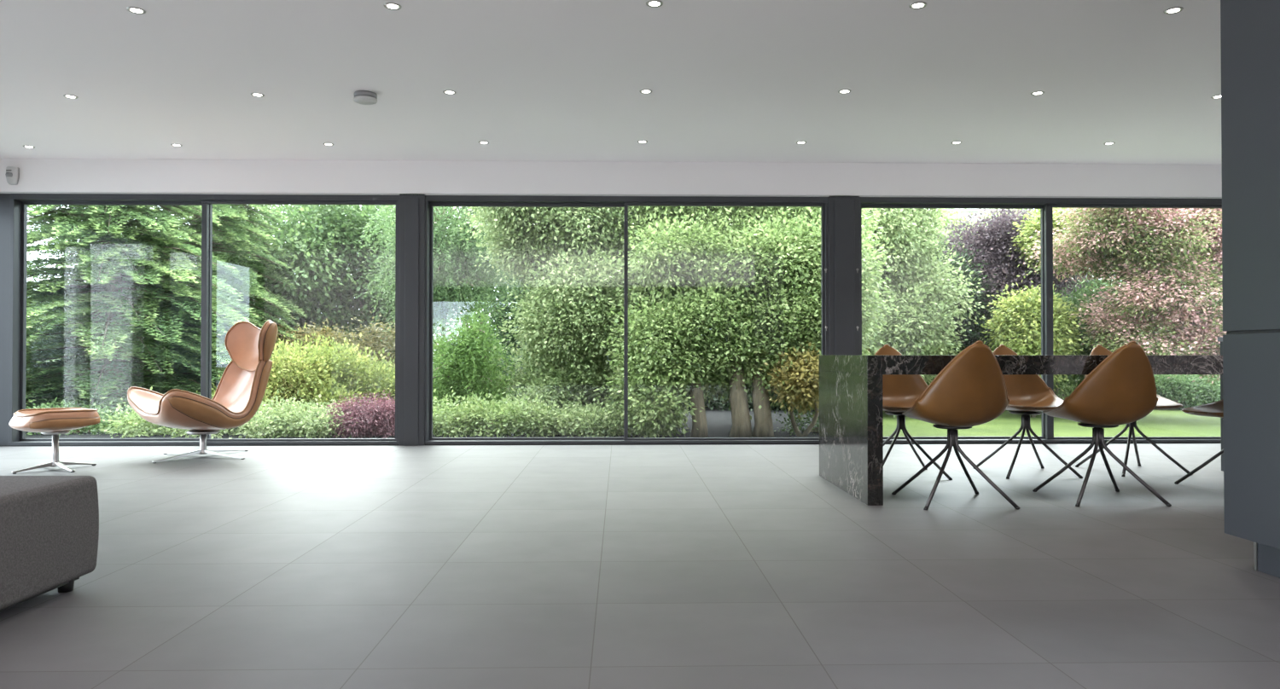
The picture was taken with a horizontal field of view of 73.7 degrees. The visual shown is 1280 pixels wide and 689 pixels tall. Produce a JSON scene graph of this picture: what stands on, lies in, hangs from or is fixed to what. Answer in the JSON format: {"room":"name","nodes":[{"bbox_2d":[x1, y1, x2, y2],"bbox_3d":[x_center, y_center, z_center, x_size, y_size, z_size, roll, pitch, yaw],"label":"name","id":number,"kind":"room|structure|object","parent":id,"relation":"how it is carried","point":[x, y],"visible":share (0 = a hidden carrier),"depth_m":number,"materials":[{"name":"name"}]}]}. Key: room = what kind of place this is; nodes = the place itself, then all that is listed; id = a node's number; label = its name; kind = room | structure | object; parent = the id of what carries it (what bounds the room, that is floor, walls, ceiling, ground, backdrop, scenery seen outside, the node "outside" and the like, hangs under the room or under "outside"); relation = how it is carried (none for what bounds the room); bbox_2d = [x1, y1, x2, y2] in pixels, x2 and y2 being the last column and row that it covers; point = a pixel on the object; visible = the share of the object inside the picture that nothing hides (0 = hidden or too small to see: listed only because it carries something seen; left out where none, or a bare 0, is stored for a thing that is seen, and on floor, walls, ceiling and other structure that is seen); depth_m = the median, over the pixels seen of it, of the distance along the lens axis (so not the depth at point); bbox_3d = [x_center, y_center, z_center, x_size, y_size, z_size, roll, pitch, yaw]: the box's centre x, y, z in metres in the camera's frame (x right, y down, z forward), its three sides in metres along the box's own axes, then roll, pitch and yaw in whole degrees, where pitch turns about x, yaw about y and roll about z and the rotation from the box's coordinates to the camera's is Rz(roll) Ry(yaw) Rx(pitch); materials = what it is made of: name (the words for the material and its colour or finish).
{"room":"open-plan living room","nodes":[
{"label":"open-plan living room","id":0,"kind":"room"},
{"bbox_2d":[0,0,1221,164],"bbox_3d":[0.051,-1.808,0.611,11.770,0.250,14.380,0,-1,-1],"label":"ceiling","id":1,"kind":"structure","parent":0,"point":[533,80],"depth_m":5.21,"materials":[{"name":"white paint"}]},
{"bbox_2d":[23,145,34,148],"bbox_3d":[-4.980,-1.612,6.955,0.084,0.004,0.084,0,-1,-1],"label":"recessed light","id":2,"kind":"object","parent":1,"relation":"in","point":[27,147],"visible":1,"depth_m":6.96,"materials":[{"name":"white"}]},
{"bbox_2d":[63,94,78,98],"bbox_3d":[-3.733,-1.627,5.597,0.084,0.004,0.084,0,-1,-1],"label":"recessed light","id":3,"kind":"object","parent":1,"relation":"in","point":[71,96],"visible":1,"depth_m":5.60,"materials":[{"name":"white"}]},
{"bbox_2d":[126,6,145,14],"bbox_3d":[-2.475,-1.642,4.194,0.084,0.004,0.084,0,-1,-1],"label":"recessed light","id":4,"kind":"object","parent":1,"relation":"in","point":[133,9],"visible":1,"depth_m":4.19,"materials":[{"name":"silver metal"}]},
{"bbox_2d":[170,144,182,146],"bbox_3d":[-3.746,-1.612,6.899,0.084,0.004,0.084,0,-1,-1],"label":"recessed light","id":5,"kind":"object","parent":1,"relation":"in","point":[175,145],"visible":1,"depth_m":6.90,"materials":[{"name":"white"}]},
{"bbox_2d":[250,93,264,97],"bbox_3d":[-2.491,-1.627,5.559,0.084,0.004,0.084,0,-1,-1],"label":"recessed light","id":6,"kind":"object","parent":1,"relation":"in","point":[258,95],"visible":1,"depth_m":5.56,"materials":[{"name":"white"}]},
{"bbox_2d":[323,142,334,145],"bbox_3d":[-2.507,-1.613,6.870,0.084,0.004,0.084,0,-1,-1],"label":"recessed light","id":7,"kind":"object","parent":1,"relation":"in","point":[326,143],"visible":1,"depth_m":6.88,"materials":[{"name":"white"}]},
{"bbox_2d":[353,90,377,104],"bbox_3d":[-1.782,-1.599,5.538,0.148,0.060,0.148,0,-1,-1],"label":"smoke detector","id":8,"kind":"object","parent":1,"relation":"attached to","point":[363,97],"visible":1,"depth_m":5.49,"materials":[{"name":"grey plastic"}]},
{"bbox_2d":[384,2,401,10],"bbox_3d":[-1.201,-1.643,4.143,0.084,0.004,0.084,0,-1,-1],"label":"recessed light","id":9,"kind":"object","parent":1,"relation":"in","point":[392,6],"visible":1,"depth_m":4.14,"materials":[{"name":"white"}]},
{"bbox_2d":[442,90,456,94],"bbox_3d":[-1.228,-1.628,5.505,0.084,0.004,0.084,0,-1,-1],"label":"recessed light","id":10,"kind":"object","parent":1,"relation":"in","point":[448,92],"visible":1,"depth_m":5.51,"materials":[{"name":"white"}]},
{"bbox_2d":[478,140,488,144],"bbox_3d":[-1.247,-1.613,6.815,0.084,0.004,0.084,0,-1,-1],"label":"recessed light","id":11,"kind":"object","parent":1,"relation":"in","point":[482,142],"visible":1,"depth_m":6.82,"materials":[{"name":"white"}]},
{"bbox_2d":[637,139,647,143],"bbox_3d":[0.020,-1.613,6.787,0.084,0.004,0.084,0,-1,-1],"label":"recessed light","id":12,"kind":"object","parent":1,"relation":"in","point":[641,141],"visible":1,"depth_m":6.79,"materials":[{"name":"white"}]},
{"bbox_2d":[639,89,651,93],"bbox_3d":[0.038,-1.628,5.488,0.084,0.004,0.084,0,-1,-1],"label":"recessed light","id":13,"kind":"object","parent":1,"relation":"in","point":[643,91],"visible":1,"depth_m":5.49,"materials":[{"name":"white"}]},
{"bbox_2d":[645,0,663,7],"bbox_3d":[0.070,-1.643,4.112,0.084,0.004,0.084,0,-1,-1],"label":"recessed light","id":14,"kind":"object","parent":1,"relation":"in","point":[653,3],"visible":1,"depth_m":4.11,"materials":[{"name":"white"}]},
{"bbox_2d":[796,140,806,144],"bbox_3d":[1.288,-1.613,6.815,0.084,0.004,0.084,0,-1,-1],"label":"recessed light","id":15,"kind":"object","parent":1,"relation":"in","point":[801,142],"visible":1,"depth_m":6.81,"materials":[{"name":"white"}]},
{"bbox_2d":[837,89,851,93],"bbox_3d":[1.317,-1.628,5.487,0.084,0.004,0.084,0,-1,-1],"label":"recessed light","id":16,"kind":"object","parent":1,"relation":"in","point":[841,91],"visible":1,"depth_m":5.49,"materials":[{"name":"white"}]},
{"bbox_2d":[908,1,927,9],"bbox_3d":[1.347,-1.643,4.132,0.084,0.004,0.084,0,-1,-1],"label":"recessed light","id":17,"kind":"object","parent":1,"relation":"in","point":[916,5],"visible":1,"depth_m":4.13,"materials":[{"name":"white"}]},
{"bbox_2d":[950,140,962,144],"bbox_3d":[2.528,-1.613,6.815,0.084,0.004,0.084,0,-1,-1],"label":"recessed light","id":18,"kind":"object","parent":1,"relation":"in","point":[957,142],"visible":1,"depth_m":6.82,"materials":[{"name":"white"}]},
{"bbox_2d":[1030,91,1044,95],"bbox_3d":[2.574,-1.627,5.523,0.084,0.004,0.084,0,-1,-1],"label":"recessed light","id":19,"kind":"object","parent":1,"relation":"in","point":[1035,93],"visible":1,"depth_m":5.52,"materials":[{"name":"white"}]},
{"bbox_2d":[1103,141,1115,145],"bbox_3d":[3.763,-1.613,6.843,0.084,0.004,0.084,0,-1,-1],"label":"recessed light","id":20,"kind":"object","parent":1,"relation":"in","point":[1111,142],"visible":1,"depth_m":6.84,"materials":[{"name":"white"}]},
{"bbox_2d":[1163,6,1183,14],"bbox_3d":[2.622,-1.642,4.194,0.084,0.004,0.084,0,-1,-1],"label":"recessed light","id":21,"kind":"object","parent":1,"relation":"in","point":[1175,9],"visible":1,"depth_m":4.19,"materials":[{"name":"white"}]},
{"bbox_2d":[1210,94,1221,98],"bbox_3d":[3.795,-1.627,5.596,0.084,0.004,0.084,0,-1,-1],"label":"recessed light","id":22,"kind":"object","parent":1,"relation":"in","point":[1217,96],"visible":0.62,"depth_m":5.60,"materials":[{"name":"white"}]},
{"bbox_2d":[0,158,1221,197],"bbox_3d":[-0.111,-1.463,7.671,11.770,0.286,0.350,0,-1,-1],"label":"wall","id":23,"kind":"structure","parent":0,"point":[36,175],"depth_m":7.49,"materials":[{"name":"white paint"}]},
{"bbox_2d":[0,193,10,445],"bbox_3d":[-5.683,-0.220,7.489,0.462,2.204,0.170,0,-1,-1],"label":"trim","id":24,"kind":"structure","parent":23,"relation":"attached to","point":[4,198],"depth_m":7.41,"materials":[{"name":"grey metal"}]},
{"bbox_2d":[5,166,19,185],"bbox_3d":[-5.405,-1.454,7.328,0.092,0.150,0.082,0,-1,-1],"label":"sensor","id":25,"kind":"object","parent":23,"relation":"attached to","point":[12,174],"visible":1,"depth_m":7.32,"materials":[{"name":"grey plastic"}]},
{"bbox_2d":[8,193,399,445],"bbox_3d":[-3.780,-0.219,7.508,3.372,2.204,0.160,0,-1,-1],"label":"window","id":26,"kind":"structure","parent":23,"relation":"in","point":[19,202],"depth_m":7.46,"materials":[{"name":"grey metal"}]},
{"bbox_2d":[398,193,424,446],"bbox_3d":[-1.996,-0.219,7.551,0.221,2.204,0.217,0,-1,-1],"label":"column","id":27,"kind":"structure","parent":23,"relation":"attached to","point":[411,395],"depth_m":7.45,"materials":[{"name":"grey metal"}]},
{"bbox_2d":[0,192,1221,198],"bbox_3d":[-0.108,-1.315,7.519,11.370,0.012,0.020,0,-1,-1],"label":"trim","id":28,"kind":"structure","parent":23,"relation":"attached to","point":[0,192],"depth_m":7.50,"materials":[{"name":"grey metal"}]},
{"bbox_2d":[424,195,828,444],"bbox_3d":[-0.112,-0.218,7.592,3.577,2.204,0.160,0,-1,-1],"label":"window","id":29,"kind":"structure","parent":23,"relation":"in","point":[431,201],"depth_m":7.55,"materials":[{"name":"grey metal"}]},
{"bbox_2d":[828,195,860,354],"bbox_3d":[1.807,-0.218,7.638,0.276,2.204,0.217,0,-1,-1],"label":"column","id":30,"kind":"structure","parent":23,"relation":"attached to","point":[844,212],"depth_m":7.54,"materials":[{"name":"grey metal"}]},
{"bbox_2d":[860,197,1221,442],"bbox_3d":[3.670,-0.217,7.679,3.482,2.204,0.160,0,-1,-1],"label":"window","id":31,"kind":"structure","parent":23,"relation":"in","point":[1046,206],"depth_m":7.63,"materials":[{"name":"grey metal"}]},
{"bbox_2d":[0,443,1279,688],"bbox_3d":[0.051,0.906,0.581,11.570,0.200,14.180,0,-1,-1],"label":"floor","id":32,"kind":"structure","parent":0,"point":[712,567],"depth_m":3.13,"materials":[{"name":"grey tile"}]},
{"bbox_2d":[0,476,98,611],"bbox_3d":[-2.464,0.626,2.307,1.214,0.398,1.293,0,-1,-1],"label":"sofa","id":33,"kind":"object","parent":32,"relation":"on","point":[49,525],"visible":1,"depth_m":2.70,"materials":[{"name":"grey fabric"}]},
{"bbox_2d":[9,407,100,474],"bbox_3d":[-4.042,0.656,5.902,0.518,0.417,0.518,0,-1,37],"label":"footstool","id":34,"kind":"object","parent":32,"relation":"on","point":[54,421],"visible":1,"depth_m":5.80,"materials":[{"name":"beige leather"}]},
{"bbox_2d":[126,320,278,463],"bbox_3d":[-3.358,0.338,6.686,0.835,1.072,0.995,-1,-1,40],"label":"lounge chair","id":35,"kind":"object","parent":32,"relation":"on","point":[239,394],"visible":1,"depth_m":6.66,"materials":[{"name":"beige leather"}]},
{"bbox_2d":[0,442,1221,447],"bbox_3d":[-0.108,0.876,7.498,11.370,0.012,0.005,0,-1,-1],"label":"baseboard","id":36,"kind":"structure","parent":32,"relation":"on","point":[1180,442],"depth_m":7.48,"materials":[{"name":"black metal"}]},
{"bbox_2d":[874,344,952,480],"bbox_3d":[1.730,0.432,5.686,0.509,0.874,0.632,0,-1,0],"label":"dining chair","id":37,"kind":"object","parent":32,"relation":"on","point":[900,392],"visible":0.48,"depth_m":5.85,"materials":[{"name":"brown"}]},
{"bbox_2d":[891,340,1020,510],"bbox_3d":[1.695,0.420,4.597,0.509,0.874,0.632,0,-1,-2],"label":"dining chair","id":38,"kind":"object","parent":32,"relation":"on","point":[970,391],"visible":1,"depth_m":4.38,"materials":[{"name":"brown leather"}]},
{"bbox_2d":[818,354,1222,506],"bbox_3d":[2.435,0.460,5.080,2.497,0.792,1.105,0,-1,-1],"label":"dining table","id":39,"kind":"object","parent":32,"relation":"on","point":[851,398],"visible":0.67,"depth_m":4.55,"materials":[{"name":"stone"}]},
{"bbox_2d":[972,344,1082,479],"bbox_3d":[2.582,0.433,5.745,0.509,0.874,0.632,0,-1,-2],"label":"dining chair","id":40,"kind":"object","parent":32,"relation":"on","point":[1027,394],"visible":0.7,"depth_m":5.86,"materials":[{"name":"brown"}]},
{"bbox_2d":[1032,341,1171,506],"bbox_3d":[2.534,0.421,4.691,0.509,0.874,0.632,0,-1,0],"label":"dining chair","id":41,"kind":"object","parent":32,"relation":"on","point":[1121,390],"visible":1,"depth_m":4.48,"materials":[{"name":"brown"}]},
{"bbox_2d":[1075,344,1192,477],"bbox_3d":[3.353,0.434,5.858,0.509,0.874,0.632,0,-1,-7],"label":"dining chair","id":42,"kind":"object","parent":32,"relation":"on","point":[1162,404],"visible":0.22,"depth_m":5.79,"materials":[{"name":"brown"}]},
{"bbox_2d":[1174,399,1223,484],"bbox_3d":[3.584,0.425,5.031,0.632,0.874,0.509,0,-1,-4],"label":"dining chair","id":43,"kind":"object","parent":32,"relation":"on","point":[1216,409],"visible":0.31,"depth_m":5.16,"materials":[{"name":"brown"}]},
{"bbox_2d":[1217,337,1223,471],"bbox_3d":[4.294,0.396,4.826,0.620,0.915,2.060,0,-1,-1],"label":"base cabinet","id":44,"kind":"object","parent":32,"relation":"on","point":[1219,339],"visible":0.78,"depth_m":5.83,"materials":[{"name":"grey laminate"}]},
{"bbox_2d":[1217,337,1222,341],"bbox_3d":[4.294,-0.047,4.831,0.620,0.030,2.060,0,-1,-1],"label":"countertop","id":45,"kind":"structure","parent":44,"relation":"on","point":[1219,339],"depth_m":5.83,"materials":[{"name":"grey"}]},
{"bbox_2d":[1220,0,1279,578],"bbox_3d":[2.571,-0.422,1.964,0.640,2.488,2.600,0,-1,-1],"label":"tall cabinet","id":46,"kind":"object","parent":32,"relation":"on","point":[1249,29],"visible":1,"depth_m":3.10,"materials":[{"name":"grey laminate"}]},
{"bbox_2d":[929,209,1029,229],"bbox_3d":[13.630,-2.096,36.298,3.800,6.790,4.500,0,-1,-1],"label":"sky","id":47,"kind":"structure","parent":0,"point":[964,212],"depth_m":34.36,"materials":[{"name":"white"}]},
{"label":"outside","id":48,"kind":"structure","parent":0,"visible":0},
{"bbox_2d":[883,409,1221,436],"bbox_3d":[-0.607,1.340,26.370,80.000,0.300,37.220,0,-1,-1],"label":"lawn","id":49,"kind":"structure","parent":48,"point":[1160,422],"depth_m":10.53,"materials":[{"name":"green plant"}]},
{"bbox_2d":[40,212,232,356],"bbox_3d":[-9.571,-0.664,17.831,4.035,4.766,4.579,0,-1,-1],"label":"broadleaf tree","id":50,"kind":"object","parent":49,"relation":"on","point":[215,212],"visible":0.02,"depth_m":16.52,"materials":[{"name":"green plant"}]},
{"bbox_2d":[270,204,357,330],"bbox_3d":[-6.737,-1.400,18.854,4.517,5.648,4.771,0,-1,-8],"label":"broadleaf tree","id":51,"kind":"object","parent":49,"relation":"on","point":[272,205],"visible":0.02,"depth_m":18.56,"materials":[{"name":"green plant"}]},
{"bbox_2d":[25,397,819,439],"bbox_3d":[-5.702,1.081,13.061,17.200,0.125,9.600,0,-1,-1],"label":"planting bed","id":52,"kind":"object","parent":49,"relation":"on","point":[719,422],"depth_m":9.36,"materials":[{"name":"brown soil"}]},
{"bbox_2d":[25,395,139,436],"bbox_3d":[-6.231,0.880,9.474,1.476,0.605,1.183,0,-1,-1],"label":"shrub","id":53,"kind":"object","parent":52,"relation":"on","point":[96,427],"visible":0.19,"depth_m":9.40,"materials":[{"name":"green plant"}]},
{"bbox_2d":[26,276,163,403],"bbox_3d":[-10.905,-0.094,16.596,3.889,3.376,5.171,0,-1,26],"label":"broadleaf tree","id":54,"kind":"object","parent":52,"relation":"on","point":[38,276],"visible":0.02,"depth_m":15.53,"materials":[{"name":"green plant"}]},
{"bbox_2d":[25,204,259,424],"bbox_3d":[-6.956,-1.129,11.461,4.826,5.807,4.312,0,-1,-1],"label":"fir tree","id":55,"kind":"object","parent":52,"relation":"on","point":[125,254],"visible":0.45,"depth_m":10.89,"materials":[{"name":"green plant"}]},
{"bbox_2d":[25,261,278,403],"bbox_3d":[-10.021,0.060,16.410,6.381,3.287,5.118,0,-1,-1],"label":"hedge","id":56,"kind":"object","parent":52,"relation":"on","point":[79,357],"visible":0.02,"depth_m":15.19,"materials":[{"name":"green plant"}]},
{"bbox_2d":[98,386,241,438],"bbox_3d":[-5.164,0.821,9.357,1.554,0.744,1.274,0,-1,-7],"label":"shrub","id":57,"kind":"object","parent":52,"relation":"on","point":[135,426],"visible":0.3,"depth_m":9.07,"materials":[{"name":"green plant"}]},
{"bbox_2d":[84,204,313,414],"bbox_3d":[-7.226,-2.449,13.964,4.064,8.125,4.081,0,-1,20],"label":"fir tree","id":58,"kind":"object","parent":52,"relation":"on","point":[226,213],"visible":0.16,"depth_m":13.78,"materials":[{"name":"green plant"}]},
{"bbox_2d":[196,374,311,413],"bbox_3d":[-4.860,0.739,10.783,1.513,1.024,1.502,0,-1,30],"label":"shrub","id":59,"kind":"object","parent":52,"relation":"on","point":[271,383],"visible":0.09,"depth_m":10.62,"materials":[{"name":"green plant"}]},
{"bbox_2d":[171,389,357,439],"bbox_3d":[-3.947,0.843,9.297,1.927,0.725,1.495,0,-1,-6],"label":"shrub","id":60,"kind":"object","parent":52,"relation":"on","point":[282,421],"visible":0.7,"depth_m":8.99,"materials":[{"name":"green plant"}]},
{"bbox_2d":[180,204,388,349],"bbox_3d":[-6.892,-0.897,16.462,4.119,4.969,4.392,0,-1,18],"label":"broadleaf tree","id":61,"kind":"object","parent":52,"relation":"on","point":[288,255],"visible":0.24,"depth_m":15.62,"materials":[{"name":"green plant"}]},
{"bbox_2d":[171,310,439,389],"bbox_3d":[-5.630,0.341,14.155,5.319,1.777,2.731,0,-1,-1],"label":"shrub","id":62,"kind":"object","parent":52,"relation":"on","point":[390,340],"visible":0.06,"depth_m":13.76,"materials":[{"name":"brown plant"}]},
{"bbox_2d":[262,324,386,413],"bbox_3d":[-4.430,0.504,11.271,1.988,1.519,1.808,0,-1,2],"label":"shrub","id":63,"kind":"object","parent":52,"relation":"on","point":[305,375],"visible":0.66,"depth_m":10.92,"materials":[{"name":"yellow plant"}]},
{"bbox_2d":[313,346,395,409],"bbox_3d":[-3.803,0.623,11.888,1.892,1.214,1.677,0,-1,-22],"label":"shrub","id":64,"kind":"object","parent":52,"relation":"on","point":[388,383],"visible":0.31,"depth_m":11.52,"materials":[{"name":"green plant"}]},
{"bbox_2d":[269,204,466,397],"bbox_3d":[-5.355,-1.029,17.337,4.210,5.369,4.197,0,-1,9],"label":"broadleaf tree","id":65,"kind":"object","parent":52,"relation":"on","point":[357,271],"visible":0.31,"depth_m":16.24,"materials":[{"name":"green plant"}]},
{"bbox_2d":[316,389,448,438],"bbox_3d":[-2.768,0.800,9.178,1.378,0.649,1.028,0,-1,2],"label":"shrub","id":66,"kind":"object","parent":52,"relation":"on","point":[377,421],"visible":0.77,"depth_m":9.01,"materials":[{"name":"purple plant"}]},
{"bbox_2d":[352,205,533,406],"bbox_3d":[-2.875,-0.788,12.518,2.741,3.651,2.521,0,-1,-4],"label":"tree","id":67,"kind":"object","parent":52,"relation":"on","point":[456,274],"visible":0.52,"depth_m":12.21,"materials":[{"name":"green plant"}]},
{"bbox_2d":[432,299,529,414],"bbox_3d":[-2.231,0.233,11.021,1.934,1.613,1.808,0,-1,-1],"label":"bush","id":68,"kind":"object","parent":52,"relation":"on","point":[466,361],"visible":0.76,"depth_m":10.77,"materials":[{"name":"green plant"}]},
{"bbox_2d":[449,248,537,372],"bbox_3d":[0.895,-0.356,16.015,9.282,3.877,3.121,0,-1,-1],"label":"tree","id":69,"kind":"object","parent":52,"relation":"on","point":[513,340],"visible":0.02,"depth_m":15.71,"materials":[{"name":"green plant"}]},
{"bbox_2d":[432,386,564,437],"bbox_3d":[-1.717,0.807,9.303,1.786,0.729,1.225,0,-1,-1],"label":"shrub","id":70,"kind":"object","parent":52,"relation":"on","point":[474,421],"visible":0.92,"depth_m":9.07,"materials":[{"name":"green plant"}]},
{"bbox_2d":[453,206,665,426],"bbox_3d":[-0.811,-0.658,10.609,3.021,3.911,2.788,0,-1,-5],"label":"tree","id":71,"kind":"object","parent":52,"relation":"on","point":[561,250],"visible":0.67,"depth_m":10.04,"materials":[{"name":"green plant"}]},
{"bbox_2d":[512,380,612,418],"bbox_3d":[-0.604,0.818,10.487,1.871,0.956,1.287,0,-1,4],"label":"shrub","id":72,"kind":"object","parent":52,"relation":"on","point":[555,381],"visible":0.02,"depth_m":10.24,"materials":[{"name":"green plant"}]},
{"bbox_2d":[510,391,634,437],"bbox_3d":[-0.637,0.873,9.186,1.766,0.732,1.145,0,-1,2],"label":"shrub","id":73,"kind":"object","parent":52,"relation":"on","point":[593,425],"visible":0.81,"depth_m":9.05,"materials":[{"name":"green plant"}]},
{"bbox_2d":[612,399,691,437],"bbox_3d":[0.179,0.838,9.292,0.991,0.635,1.064,0,-1,-1],"label":"shrub","id":74,"kind":"object","parent":52,"relation":"on","point":[642,433],"visible":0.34,"depth_m":9.04,"materials":[{"name":"green plant"}]},
{"bbox_2d":[454,343,887,412],"bbox_3d":[0.308,0.642,13.613,7.220,1.566,2.426,0,-1,-1],"label":"shrub","id":75,"kind":"object","parent":52,"relation":"on","point":[711,405],"visible":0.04,"depth_m":13.35,"materials":[{"name":"green plant"}]},
{"bbox_2d":[689,359,708,437],"bbox_3d":[0.612,0.196,9.430,0.197,1.629,1.032,0,-1,-1],"label":"stem","id":76,"kind":"object","parent":52,"relation":"on","point":[701,425],"visible":0.41,"depth_m":8.97,"materials":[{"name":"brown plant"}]},
{"bbox_2d":[728,325,752,437],"bbox_3d":[1.055,0.194,9.430,0.250,1.636,1.066,0,-1,-1],"label":"stem","id":77,"kind":"object","parent":52,"relation":"on","point":[741,427],"visible":0.53,"depth_m":8.97,"materials":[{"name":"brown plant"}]},
{"bbox_2d":[590,206,899,437],"bbox_3d":[1.387,-0.755,10.228,4.080,3.852,3.196,0,-1,-7],"label":"broadleaf tree","id":78,"kind":"object","parent":52,"relation":"on","point":[718,269],"visible":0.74,"depth_m":9.27,"materials":[{"name":"green plant"}]},
{"bbox_2d":[751,325,773,437],"bbox_3d":[1.290,0.194,9.438,0.236,1.634,1.058,0,-1,-1],"label":"stem","id":79,"kind":"object","parent":52,"relation":"on","point":[763,420],"visible":0.53,"depth_m":8.97,"materials":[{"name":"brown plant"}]},
{"bbox_2d":[759,339,821,436],"bbox_3d":[1.678,0.483,8.988,0.921,1.072,0.931,1,-1,-44],"label":"shrub","id":80,"kind":"object","parent":52,"relation":"on","point":[802,378],"visible":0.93,"depth_m":8.83,"materials":[{"name":"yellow plant"}]},
{"bbox_2d":[773,407,819,435],"bbox_3d":[2.083,0.893,9.531,1.377,0.497,0.762,0,-1,-12],"label":"shrub","id":81,"kind":"object","parent":52,"relation":"on","point":[816,429],"visible":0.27,"depth_m":9.46,"materials":[{"name":"green plant"}]},
{"bbox_2d":[433,206,530,348],"bbox_3d":[-2.773,-2.169,19.333,6.319,7.751,4.874,0,-1,-5],"label":"broadleaf tree","id":82,"kind":"object","parent":49,"relation":"on","point":[491,206],"visible":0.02,"depth_m":19.37,"materials":[{"name":"green plant"}]},
{"bbox_2d":[861,208,985,418],"bbox_3d":[3.665,-0.910,13.005,3.152,4.132,2.790,0,-1,-19],"label":"tree","id":83,"kind":"object","parent":49,"relation":"on","point":[919,332],"visible":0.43,"depth_m":12.37,"materials":[{"name":"green plant"}]},
{"bbox_2d":[925,208,979,257],"bbox_3d":[5.776,-0.915,18.287,4.106,5.281,3.982,0,-1,9],"label":"broadleaf tree","id":84,"kind":"object","parent":49,"relation":"on","point":[957,218],"visible":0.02,"depth_m":17.78,"materials":[{"name":"green plant"}]},
{"bbox_2d":[909,239,1008,354],"bbox_3d":[4.786,-0.297,13.596,2.202,2.713,1.798,0,-1,-15],"label":"shrub","id":85,"kind":"object","parent":49,"relation":"on","point":[975,334],"visible":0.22,"depth_m":13.23,"materials":[{"name":"green plant"}]},
{"bbox_2d":[930,209,987,249],"bbox_3d":[7.314,-0.740,20.076,3.710,4.860,4.103,0,-1,19],"label":"broadleaf tree","id":86,"kind":"object","parent":49,"relation":"on","point":[963,217],"visible":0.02,"depth_m":19.32,"materials":[{"name":"green plant"}]},
{"bbox_2d":[930,209,1105,395],"bbox_3d":[6.011,-0.699,14.127,3.100,3.570,2.817,0,-1,-30],"label":"tree","id":87,"kind":"object","parent":49,"relation":"on","point":[994,240],"visible":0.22,"depth_m":13.70,"materials":[{"name":"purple plant"}]},
{"bbox_2d":[974,275,1093,417],"bbox_3d":[5.493,0.017,12.088,1.540,2.059,1.614,-1,-1,41],"label":"shrub","id":88,"kind":"object","parent":49,"relation":"on","point":[1018,322],"visible":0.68,"depth_m":11.85,"materials":[{"name":"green plant"}]},
{"bbox_2d":[971,209,1109,294],"bbox_3d":[9.600,-1.234,21.431,3.881,5.839,4.480,0,-1,-4],"label":"broadleaf tree","id":89,"kind":"object","parent":49,"relation":"on","point":[981,211],"visible":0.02,"depth_m":20.81,"materials":[{"name":"green plant"}]},
{"bbox_2d":[1007,208,1093,396],"bbox_3d":[6.461,-0.596,13.112,1.492,3.291,1.346,0,-1,27],"label":"tree","id":90,"kind":"object","parent":49,"relation":"on","point":[1031,226],"visible":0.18,"depth_m":13.09,"materials":[{"name":"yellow plant"}]},
{"bbox_2d":[1053,273,1155,395],"bbox_3d":[6.587,-0.013,12.721,2.303,2.142,1.745,0,-1,-8],"label":"shrub","id":91,"kind":"object","parent":49,"relation":"on","point":[1081,377],"visible":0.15,"depth_m":12.43,"materials":[{"name":"green plant"}]},
{"bbox_2d":[1024,208,1203,354],"bbox_3d":[11.900,-1.363,18.875,6.980,6.001,5.635,0,-1,-36],"label":"broadleaf tree","id":92,"kind":"object","parent":49,"relation":"on","point":[1094,280],"visible":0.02,"depth_m":18.37,"materials":[{"name":"green plant"}]},
{"bbox_2d":[1009,208,1226,386],"bbox_3d":[7.302,-0.765,11.438,4.287,3.622,2.834,0,-1,-13],"label":"tree","id":93,"kind":"object","parent":49,"relation":"on","point":[1166,253],"visible":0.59,"depth_m":10.96,"materials":[{"name":"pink plant"}]},
{"bbox_2d":[1053,374,1220,408],"bbox_3d":[7.001,0.670,14.329,7.689,1.324,2.024,0,-1,-1],"label":"hedge","id":94,"kind":"object","parent":49,"relation":"on","point":[1066,393],"visible":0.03,"depth_m":13.95,"materials":[{"name":"green plant"}]},
{"bbox_2d":[1153,374,1220,409],"bbox_3d":[8.801,0.744,13.778,1.707,1.113,1.220,0,-1,-1],"label":"shrub","id":95,"kind":"object","parent":49,"relation":"on","point":[1190,392],"visible":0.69,"depth_m":13.61,"materials":[{"name":"green plant"}]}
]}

